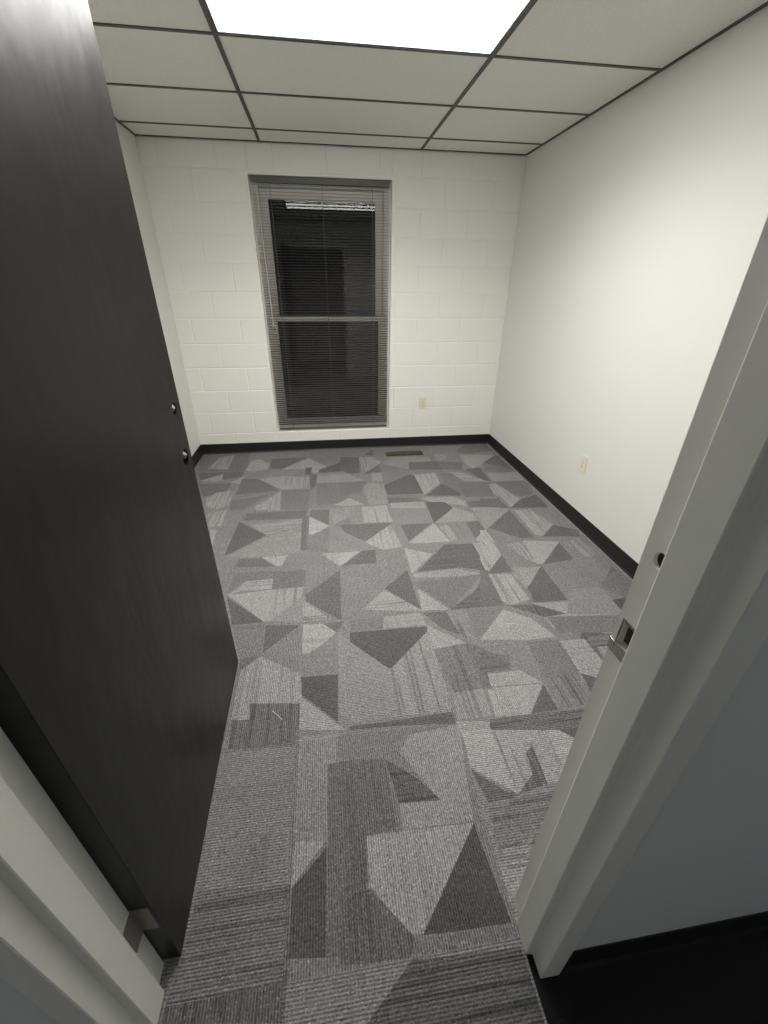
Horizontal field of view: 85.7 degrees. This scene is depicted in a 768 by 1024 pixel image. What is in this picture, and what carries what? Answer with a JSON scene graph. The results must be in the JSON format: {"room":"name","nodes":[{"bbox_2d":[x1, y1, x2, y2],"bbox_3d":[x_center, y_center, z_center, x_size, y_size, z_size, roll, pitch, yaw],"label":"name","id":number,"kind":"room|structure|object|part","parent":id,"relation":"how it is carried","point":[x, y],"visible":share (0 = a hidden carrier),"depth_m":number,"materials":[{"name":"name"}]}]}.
{"room":"empty office room","nodes":[
{"label":"empty office room","id":0,"kind":"room"},
{"bbox_2d":[115,120,200,455],"bbox_3d":[-1.594,-0.753,1.927,0.120,2.407,3.658,-3,29,-7],"label":"wall","id":1,"kind":"structure","parent":0,"point":[127,139],"depth_m":3.22,"materials":[{"name":"paint"}]},
{"bbox_2d":[192,445,202,467],"bbox_3d":[-1.537,0.258,2.482,0.012,0.102,3.644,-3,29,-7],"label":"baseboard","id":2,"kind":"structure","parent":1,"relation":"attached to","point":[198,454],"depth_m":3.92,"materials":[{"name":"black plastic"}]},
{"bbox_2d":[135,136,525,444],"bbox_3d":[-0.341,-1.761,3.792,3.185,2.407,0.203,-3,29,-7],"label":"wall","id":3,"kind":"structure","parent":0,"point":[454,215],"depth_m":3.54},
{"bbox_2d":[249,176,390,429],"bbox_3d":[-0.506,-1.757,3.772,1.108,2.007,0.095,-3,29,-7],"label":"window","id":4,"kind":"structure","parent":3,"relation":"in","point":[286,230],"depth_m":3.63,"materials":[{"name":"metal"}]},
{"bbox_2d":[250,175,389,429],"bbox_3d":[-0.495,-1.720,3.697,1.072,1.991,0.053,-3,29,-7],"label":"window blind","id":5,"kind":"object","parent":4,"relation":"attached to","point":[254,178],"visible":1,"depth_m":3.76,"materials":[{"name":"white plastic"}]},
{"bbox_3d":[-0.891,-1.687,3.661,0.002,1.945,0.029,-3,29,-7],"label":"ladder cord","id":6,"kind":"part","parent":5,"relation":"part of","materials":[{"name":"white fabric"}]},
{"bbox_3d":[-0.496,-1.711,3.710,0.002,1.945,0.029,-3,29,-7],"label":"ladder cord","id":7,"kind":"part","parent":5,"relation":"part of","materials":[{"name":"white fabric"}]},
{"bbox_3d":[-0.503,-0.857,4.177,1.072,0.014,0.024,-3,29,-7],"label":"rail","id":8,"kind":"part","parent":5,"relation":"part of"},
{"bbox_3d":[-0.101,-1.734,3.760,0.002,1.945,0.029,-3,29,-7],"label":"ladder cord","id":9,"kind":"part","parent":5,"relation":"part of","materials":[{"name":"white fabric"}]},
{"bbox_3d":[-0.504,-2.169,3.561,0.988,0.962,0.034,-3,29,-7],"label":"sash","id":10,"kind":"part","parent":4,"relation":"part of","materials":[{"name":"metal"}]},
{"bbox_3d":[-0.504,-2.155,3.569,0.868,0.847,0.010,-3,29,-7],"label":"pane","id":11,"kind":"part","parent":4,"relation":"part of","materials":[{"name":"clear glass"}]},
{"bbox_3d":[-0.507,-1.353,3.967,0.912,0.874,0.006,-3,29,-7],"label":"pane","id":12,"kind":"part","parent":4,"relation":"part of","materials":[{"name":"clear glass"}]},
{"bbox_3d":[-0.507,-1.344,3.972,0.988,0.970,0.034,-3,29,-7],"label":"sash","id":13,"kind":"part","parent":4,"relation":"part of","materials":[{"name":"metal"}]},
{"bbox_2d":[201,434,488,454],"bbox_3d":[-0.335,-0.698,4.251,2.945,0.102,0.012,-3,29,-7],"label":"baseboard","id":14,"kind":"structure","parent":3,"relation":"attached to","point":[232,448],"depth_m":4.24,"materials":[{"name":"black plastic"}]},
{"bbox_2d":[419,397,425,408],"bbox_3d":[0.388,-1.090,4.154,0.070,0.115,0.007,-3,29,-7],"label":"power outlet","id":15,"kind":"object","parent":3,"relation":"attached to","point":[422,401],"visible":1,"depth_m":4.15,"materials":[{"name":"beige plastic"}]},
{"bbox_2d":[0,636,767,1023],"bbox_3d":[0.112,0.061,0.465,5.600,2.407,0.126,-3,29,-7],"label":"wall","id":16,"kind":"structure","parent":0,"point":[703,858],"depth_m":0.76,"materials":[{"name":"paint"}]},
{"bbox_2d":[0,0,237,958],"bbox_3d":[-0.588,0.002,0.927,0.061,2.032,0.969,-3,29,-7],"label":"door","id":17,"kind":"structure","parent":16,"relation":"in","point":[119,660],"depth_m":0.79,"materials":[{"name":"black paint"}]},
{"bbox_2d":[0,216,767,1023],"bbox_3d":[-0.074,0.206,0.517,1.014,2.100,0.156,-3,29,-7],"label":"door frame","id":18,"kind":"structure","parent":16,"relation":"attached to","point":[692,621],"depth_m":0.60,"materials":[{"name":"paint"}]},
{"bbox_3d":[0.373,0.199,0.646,0.009,0.072,0.048,-3,29,-7],"label":"strike plate","id":19,"kind":"part","parent":18,"relation":"part of","materials":[{"name":"metal"}]},
{"bbox_2d":[560,911,767,973],"bbox_3d":[1.658,1.014,1.151,2.477,0.102,0.012,-3,29,-7],"label":"baseboard","id":20,"kind":"structure","parent":16,"relation":"attached to","point":[594,956],"depth_m":1.03,"materials":[{"name":"black plastic"}]},
{"bbox_2d":[158,444,632,1023],"bbox_3d":[0.047,0.672,1.855,2.945,0.001,5.590,-3,29,-7],"label":"floor","id":21,"kind":"structure","parent":0,"point":[427,635],"depth_m":1.58,"materials":[{"name":"carpet"}]},
{"bbox_2d":[385,450,422,456],"bbox_3d":[0.202,-0.548,4.187,0.375,0.093,0.130,-3,29,-7],"label":"floor vent","id":22,"kind":"object","parent":21,"relation":"in","point":[396,453],"visible":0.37,"depth_m":4.23,"materials":[{"name":"brown metal"}]},
{"bbox_2d":[88,0,767,155],"bbox_3d":[-0.067,-1.910,1.534,2.945,0.036,3.658,-3,29,-7],"label":"ceiling","id":23,"kind":"structure","parent":0,"point":[168,69],"depth_m":2.08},
{"bbox_2d":[205,0,530,53],"bbox_3d":[-0.067,-1.944,1.534,1.193,0.089,0.584,-3,29,-7],"label":"ceiling light","id":24,"kind":"object","parent":23,"relation":"attached to","point":[469,26],"visible":1,"depth_m":1.66,"materials":[{"name":"white plastic"}]},
{"bbox_2d":[489,6,767,563],"bbox_3d":[1.442,-0.934,2.308,0.120,2.407,3.658,-3,29,-7],"label":"wall","id":25,"kind":"structure","parent":0,"point":[640,225],"depth_m":2.29,"materials":[{"name":"paint"}]},
{"bbox_2d":[487,434,638,579],"bbox_3d":[1.368,0.085,2.846,0.012,0.102,3.644,-3,29,-7],"label":"baseboard","id":26,"kind":"structure","parent":25,"relation":"attached to","point":[615,553],"depth_m":2.96,"materials":[{"name":"black plastic"}]},
{"bbox_2d":[578,454,587,472],"bbox_3d":[1.350,-0.327,2.810,0.007,0.115,0.070,-3,29,-7],"label":"power outlet","id":27,"kind":"object","parent":25,"relation":"attached to","point":[583,462],"visible":1,"depth_m":2.81,"materials":[{"name":"beige plastic"}]},
{"bbox_2d":[526,930,767,1023],"bbox_3d":[0.232,1.592,0.231,5.600,0.046,1.842,-3,29,-7],"label":"floor","id":28,"kind":"structure","parent":0,"point":[725,981],"depth_m":1.00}
]}

